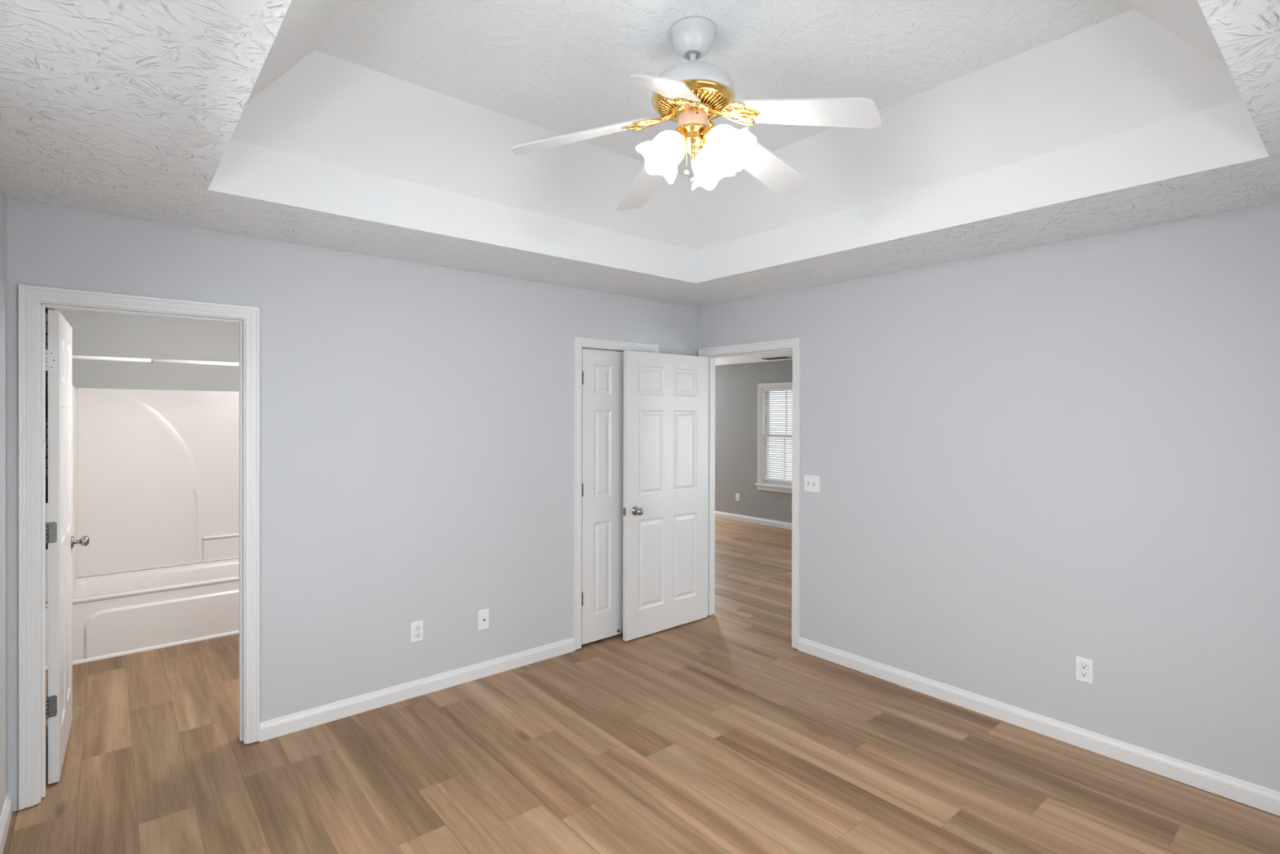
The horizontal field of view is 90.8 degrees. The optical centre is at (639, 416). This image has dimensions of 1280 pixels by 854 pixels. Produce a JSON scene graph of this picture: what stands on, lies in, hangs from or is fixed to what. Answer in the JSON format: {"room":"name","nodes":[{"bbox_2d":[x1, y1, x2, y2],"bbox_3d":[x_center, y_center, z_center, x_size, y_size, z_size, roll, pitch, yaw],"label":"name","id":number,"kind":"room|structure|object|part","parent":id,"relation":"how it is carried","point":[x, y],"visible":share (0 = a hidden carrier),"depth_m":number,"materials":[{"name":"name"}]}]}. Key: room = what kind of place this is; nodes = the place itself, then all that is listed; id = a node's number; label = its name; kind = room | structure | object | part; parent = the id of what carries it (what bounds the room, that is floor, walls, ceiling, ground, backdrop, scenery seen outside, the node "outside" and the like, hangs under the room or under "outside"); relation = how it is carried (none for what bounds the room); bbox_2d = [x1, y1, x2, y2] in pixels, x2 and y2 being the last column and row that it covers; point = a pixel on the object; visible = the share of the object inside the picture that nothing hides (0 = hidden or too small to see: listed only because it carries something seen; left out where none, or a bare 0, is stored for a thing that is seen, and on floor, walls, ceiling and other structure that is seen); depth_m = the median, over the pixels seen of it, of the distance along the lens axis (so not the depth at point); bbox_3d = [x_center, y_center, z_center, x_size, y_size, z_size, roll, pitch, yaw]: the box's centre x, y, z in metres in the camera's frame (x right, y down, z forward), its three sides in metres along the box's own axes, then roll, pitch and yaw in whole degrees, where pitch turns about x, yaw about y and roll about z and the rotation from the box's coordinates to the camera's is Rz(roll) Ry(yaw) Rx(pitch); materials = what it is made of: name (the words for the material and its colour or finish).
{"room":"empty bedroom","nodes":[
{"label":"empty bedroom","id":0,"kind":"room"},
{"bbox_2d":[0,185,7,817],"bbox_3d":[-1.299,0.365,0.974,0.115,2.480,3.900,0,0,-40],"label":"wall","id":1,"kind":"structure","parent":0,"point":[3,301],"depth_m":2.42,"materials":[{"name":"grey paint"}]},
{"bbox_2d":[0,790,12,853],"bbox_3d":[-1.252,1.540,1.020,0.014,0.089,3.900,0,0,-40],"label":"baseboard","id":2,"kind":"structure","parent":1,"relation":"attached to","point":[6,812],"depth_m":2.38,"materials":[{"name":"white wood"}]},
{"bbox_2d":[54,308,239,391],"bbox_3d":[-3.588,0.347,5.071,1.662,2.480,0.115,0,0,-40],"label":"wall","id":3,"kind":"structure","parent":0,"point":[102,334],"depth_m":4.85,"materials":[{"name":"grey paint"}]},
{"bbox_2d":[45,385,239,602],"bbox_3d":[-3.353,0.479,4.702,1.539,1.366,0.744,0,0,-40],"label":"tub surround","id":4,"kind":"object","parent":3,"relation":"attached to","point":[156,472],"visible":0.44,"depth_m":4.83,"materials":[{"name":"white plastic"}]},
{"bbox_3d":[-3.879,0.480,4.233,0.130,1.366,0.704,0,0,-40],"label":"panel","id":5,"kind":"part","parent":4,"relation":"part of","materials":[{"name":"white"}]},
{"bbox_3d":[-3.583,0.478,4.975,1.539,1.366,0.030,0,0,-40],"label":"panel","id":6,"kind":"part","parent":4,"relation":"part of","materials":[{"name":"white plastic"}]},
{"bbox_3d":[-3.244,1.071,5.239,0.641,0.178,0.017,0,0,-40],"label":"panel","id":7,"kind":"part","parent":4,"relation":"part of","materials":[{"name":"white plastic"}]},
{"bbox_2d":[6,198,697,811],"bbox_3d":[-1.064,0.356,3.797,4.112,2.480,0.115,0,0,-40],"label":"wall","id":8,"kind":"structure","parent":0,"point":[416,420],"depth_m":3.43,"materials":[{"name":"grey paint"}]},
{"bbox_2d":[45,310,89,783],"bbox_3d":[-2.712,0.555,2.967,0.174,2.016,0.714,0,0,-40],"label":"door","id":9,"kind":"structure","parent":8,"relation":"in","point":[60,541],"depth_m":2.70,"materials":[{"name":"white paint"}]},
{"bbox_3d":[-2.862,0.639,3.225,0.070,0.064,0.064,0,0,-40],"label":"knob","id":10,"kind":"part","parent":9,"relation":"part of","materials":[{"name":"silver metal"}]},
{"bbox_2d":[17,284,259,809],"bbox_3d":[-2.199,0.522,2.830,0.834,2.097,0.134,0,0,-40],"label":"trim","id":11,"kind":"structure","parent":8,"relation":"attached to","point":[33,300],"depth_m":2.60,"materials":[{"name":"white wood"}]},
{"bbox_2d":[259,636,574,742],"bbox_3d":[-1.144,1.532,3.651,1.834,0.089,0.014,0,0,-40],"label":"baseboard","id":12,"kind":"structure","parent":8,"relation":"attached to","point":[298,721],"depth_m":3.50,"materials":[{"name":"white wood"}]},
{"bbox_2d":[411,620,423,643],"bbox_3d":[-1.256,1.216,3.559,0.070,0.114,0.008,0,0,-40],"label":"wall outlet","id":13,"kind":"object","parent":8,"relation":"attached to","point":[417,628],"visible":1,"depth_m":3.56,"materials":[{"name":"white plastic"}]},
{"bbox_2d":[414,632,421,638],"bbox_3d":[-1.255,1.235,3.558,0.037,0.029,0.001,0,0,-40],"label":"receptacle","id":14,"kind":"object","parent":13,"relation":"attached to","point":[417,635],"depth_m":3.56,"materials":[{"name":"grey plastic"}]},
{"bbox_2d":[414,625,421,631],"bbox_3d":[-1.254,1.196,3.558,0.037,0.029,0.001,0,0,-40],"label":"receptacle","id":15,"kind":"object","parent":13,"relation":"attached to","point":[417,628],"depth_m":3.56,"materials":[{"name":"grey plastic"}]},
{"bbox_2d":[478,608,488,630],"bbox_3d":[-0.944,1.232,3.819,0.070,0.120,0.012,0,0,-40],"label":"cable plate","id":16,"kind":"object","parent":8,"relation":"attached to","point":[483,615],"visible":1,"depth_m":3.82,"materials":[{"name":"white plastic"}]},
{"bbox_2d":[581,348,623,644],"bbox_3d":[-0.147,0.547,4.466,0.623,2.014,0.116,0,0,-40],"label":"door","id":17,"kind":"structure","parent":8,"relation":"in","point":[602,371],"depth_m":4.40,"materials":[{"name":"white paint"}]},
{"bbox_2d":[573,337,658,649],"bbox_3d":[-0.189,0.518,4.523,0.750,2.103,0.134,0,0,-40],"label":"trim","id":18,"kind":"structure","parent":8,"relation":"attached to","point":[580,343],"depth_m":4.25,"materials":[{"name":"white wood"}]},
{"bbox_3d":[-0.198,0.550,4.534,0.624,2.040,0.035,0,0,-40],"label":"stop moulding","id":19,"kind":"part","parent":18,"relation":"part of","materials":[{"name":"white wood"}]},
{"bbox_2d":[0,0,1279,306],"bbox_3d":[0.233,-1.186,2.257,4.112,0.660,4.130,0,0,-40],"label":"ceiling","id":20,"kind":"structure","parent":0,"point":[388,129],"depth_m":2.47,"materials":[{"name":"white paint"}]},
{"bbox_2d":[511,16,881,210],"bbox_3d":[0.223,-1.085,2.261,1.164,0.560,1.220,0,0,-40],"label":"ceiling fan","id":21,"kind":"object","parent":20,"relation":"hanging from","point":[692,94],"visible":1,"depth_m":2.18,"materials":[{"name":"white wood"}]},
{"bbox_3d":[-0.206,-0.978,2.204,0.468,0.150,0.140,0,0,-4],"label":"blade","id":22,"kind":"part","parent":21,"relation":"part of","materials":[{"name":"white wood"}]},
{"bbox_3d":[0.039,-0.982,2.597,0.140,0.144,0.468,0,0,-22],"label":"blade","id":23,"kind":"part","parent":21,"relation":"part of","materials":[{"name":"white wood"}]},
{"bbox_3d":[0.092,-0.955,1.850,0.140,0.193,0.468,0,0,14],"label":"blade","id":24,"kind":"part","parent":21,"relation":"part of","materials":[{"name":"white wood"}]},
{"bbox_3d":[0.104,-0.941,2.202,0.067,0.073,0.055,0,0,-40],"label":"bulb","id":25,"kind":"part","parent":21,"relation":"part of","materials":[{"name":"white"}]},
{"bbox_2d":[671,128,686,145],"bbox_3d":[0.140,-0.981,2.216,0.065,0.052,0.057,0,0,-40],"label":"socket","id":26,"kind":"object","parent":21,"relation":"attached to","point":[678,135],"depth_m":2.20,"materials":[{"name":"white glass"}]},
{"bbox_2d":[657,88,728,121],"bbox_3d":[0.187,-1.085,2.232,0.248,0.027,0.248,0,0,-9],"label":"vent","id":27,"kind":"object","parent":21,"relation":"attached to","point":[712,100],"depth_m":2.18,"materials":[{"name":"gold metal"}]},
{"bbox_2d":[698,140,709,151],"bbox_3d":[0.215,-0.982,2.275,0.070,0.053,0.056,0,0,-40],"label":"socket","id":28,"kind":"object","parent":21,"relation":"attached to","point":[703,145],"depth_m":2.26,"materials":[{"name":"gold metal"}]},
{"bbox_3d":[0.242,-0.945,2.311,0.070,0.071,0.055,0,0,-40],"label":"bulb","id":29,"kind":"part","parent":21,"relation":"part of","materials":[{"name":"white glass"}]},
{"bbox_2d":[701,125,718,143],"bbox_3d":[0.238,-0.982,2.208,0.057,0.055,0.076,0,0,-40],"label":"socket","id":30,"kind":"object","parent":21,"relation":"attached to","point":[709,135],"depth_m":2.18,"materials":[{"name":"white glass"}]},
{"bbox_3d":[0.281,-0.948,2.181,0.055,0.069,0.071,0,0,-40],"label":"bulb","id":31,"kind":"part","parent":21,"relation":"part of","materials":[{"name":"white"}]},
{"bbox_3d":[0.488,-0.989,2.486,0.468,0.126,0.140,0,0,-40],"label":"blade","id":32,"kind":"part","parent":21,"relation":"part of","materials":[{"name":"white wood"}]},
{"bbox_3d":[0.521,-0.975,2.024,0.468,0.153,0.140,0,0,32],"label":"blade","id":33,"kind":"part","parent":21,"relation":"part of","materials":[{"name":"white wood"}]},
{"bbox_2d":[2,516,1279,853],"bbox_3d":[-0.165,1.633,5.587,7.832,0.120,9.755,0,0,-40],"label":"floor","id":34,"kind":"structure","parent":0,"point":[714,733],"depth_m":2.84,"materials":[{"name":"brown wood"}]},
{"bbox_2d":[45,557,239,666],"bbox_3d":[-3.348,1.366,4.697,1.539,0.405,0.764,0,0,-40],"label":"bathtub","id":35,"kind":"object","parent":34,"relation":"on","point":[113,613],"visible":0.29,"depth_m":4.34,"materials":[{"name":"white"}]},
{"bbox_2d":[45,630,239,669],"bbox_3d":[-3.099,1.560,4.402,1.539,0.020,0.012,0,0,-40],"label":"trim","id":36,"kind":"structure","parent":34,"relation":"on","point":[122,653],"depth_m":4.24,"materials":[{"name":"white wood"}]},
{"bbox_2d":[715,359,792,523],"bbox_3d":[2.212,0.392,8.704,0.140,2.392,7.800,0,0,-40],"label":"wall","id":37,"kind":"structure","parent":0,"point":[735,384],"depth_m":9.42,"materials":[{"name":"grey paint"}]},
{"bbox_2d":[735,493,739,501],"bbox_3d":[1.465,1.219,9.475,0.008,0.114,0.070,0,0,-40],"label":"wall outlet","id":38,"kind":"object","parent":37,"relation":"attached to","point":[737,495],"visible":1,"depth_m":9.47,"materials":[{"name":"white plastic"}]},
{"bbox_2d":[715,511,791,529],"bbox_3d":[2.150,1.523,8.657,0.014,0.089,7.800,0,0,-40],"label":"baseboard","id":39,"kind":"structure","parent":37,"relation":"attached to","point":[720,514],"depth_m":9.21,"materials":[{"name":"white wood"}]},
{"bbox_2d":[755,382,792,493],"bbox_3d":[2.025,0.297,8.889,0.183,1.539,0.885,0,0,-40],"label":"window","id":40,"kind":"structure","parent":37,"relation":"in","point":[765,485],"depth_m":9.13,"materials":[{"name":"white"}]},
{"bbox_2d":[763,387,792,482],"bbox_3d":[2.007,0.260,8.874,0.044,1.319,0.677,0,0,-40],"label":"window blind","id":41,"kind":"object","parent":40,"relation":"attached to","point":[765,477],"visible":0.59,"depth_m":8.94,"materials":[{"name":"white plastic"}]},
{"bbox_3d":[2.009,0.912,8.879,0.028,0.016,0.677,0,0,-40],"label":"rail","id":42,"kind":"part","parent":41,"relation":"part of","materials":[{"name":"white plastic"}]},
{"bbox_3d":[2.046,0.613,8.909,0.032,0.702,0.689,0,0,-40],"label":"sash","id":43,"kind":"part","parent":40,"relation":"part of","materials":[{"name":"white"}]},
{"bbox_3d":[2.075,-0.049,8.929,0.032,0.702,0.689,0,0,-40],"label":"sash","id":44,"kind":"part","parent":40,"relation":"part of","materials":[{"name":"white"}]},
{"bbox_2d":[715,351,792,365],"bbox_3d":[0.860,-0.833,7.559,3.680,0.100,8.000,0,0,-40],"label":"ceiling","id":45,"kind":"structure","parent":0,"point":[753,357],"depth_m":8.62,"materials":[{"name":"white paint"}]},
{"bbox_2d":[760,355,792,359],"bbox_3d":[1.824,-0.776,8.417,0.230,0.016,0.430,0,0,-40],"label":"ceiling vent","id":46,"kind":"object","parent":45,"relation":"in","point":[779,357],"visible":0.94,"depth_m":8.35,"materials":[{"name":"white metal"}]},
{"bbox_2d":[697,202,1279,791],"bbox_3d":[1.795,0.364,3.505,0.115,2.480,4.015,0,0,-40],"label":"wall","id":47,"kind":"structure","parent":0,"point":[1028,462],"depth_m":3.08,"materials":[{"name":"grey paint"}]},
{"bbox_2d":[622,350,707,640],"bbox_3d":[0.209,0.552,4.654,0.833,2.024,0.160,0,0,-40],"label":"door","id":48,"kind":"structure","parent":47,"relation":"in","point":[664,464],"depth_m":4.62,"materials":[{"name":"white paint"}]},
{"bbox_3d":[-0.013,0.665,4.408,0.064,0.064,0.070,0,0,-40],"label":"knob","id":49,"kind":"part","parent":48,"relation":"part of","materials":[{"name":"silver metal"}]},
{"bbox_2d":[697,337,799,648],"bbox_3d":[0.811,0.520,4.658,0.134,2.103,0.951,0,0,-40],"label":"trim","id":50,"kind":"structure","parent":47,"relation":"attached to","point":[793,344],"depth_m":4.51,"materials":[{"name":"white wood"}]},
{"bbox_2d":[804,474,819,493],"bbox_3d":[1.134,0.448,4.184,0.020,0.112,0.118,0,0,-40],"label":"light switch","id":51,"kind":"object","parent":47,"relation":"attached to","point":[811,482],"visible":1,"depth_m":4.18,"materials":[{"name":"white plastic"}]},
{"bbox_2d":[798,636,1279,815],"bbox_3d":[2.018,1.541,3.141,0.014,0.089,2.932,0,0,-40],"label":"baseboard","id":52,"kind":"structure","parent":47,"relation":"attached to","point":[1264,798],"depth_m":3.06,"materials":[{"name":"white wood"}]},
{"bbox_2d":[1075,656,1093,684],"bbox_3d":[2.125,1.215,3.018,0.008,0.114,0.070,0,0,-40],"label":"wall outlet","id":53,"kind":"object","parent":47,"relation":"attached to","point":[1084,667],"visible":1,"depth_m":3.02,"materials":[{"name":"white plastic"}]},
{"bbox_2d":[1079,670,1088,677],"bbox_3d":[2.124,1.234,3.017,0.001,0.029,0.037,0,0,-40],"label":"receptacle","id":54,"kind":"object","parent":53,"relation":"attached to","point":[1082,673],"depth_m":3.02,"materials":[{"name":"white plastic"}]},
{"bbox_2d":[1079,662,1088,669],"bbox_3d":[2.124,1.195,3.017,0.001,0.029,0.037,0,0,-40],"label":"receptacle","id":55,"kind":"object","parent":53,"relation":"attached to","point":[1082,665],"depth_m":3.02,"materials":[{"name":"white plastic"}]},
{"bbox_3d":[-3.467,0.352,3.548,0.115,2.480,2.600,0,0,-40],"label":"wall","id":56,"kind":"structure","parent":0,"visible":0},
{"bbox_2d":[71,355,239,366],"bbox_3d":[-3.116,-0.377,4.421,1.547,0.060,0.060,0,0,-40],"label":"shower rod","id":57,"kind":"object","parent":56,"relation":"attached to","point":[73,357],"visible":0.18,"depth_m":4.28,"materials":[{"name":"white metal"}]}
]}

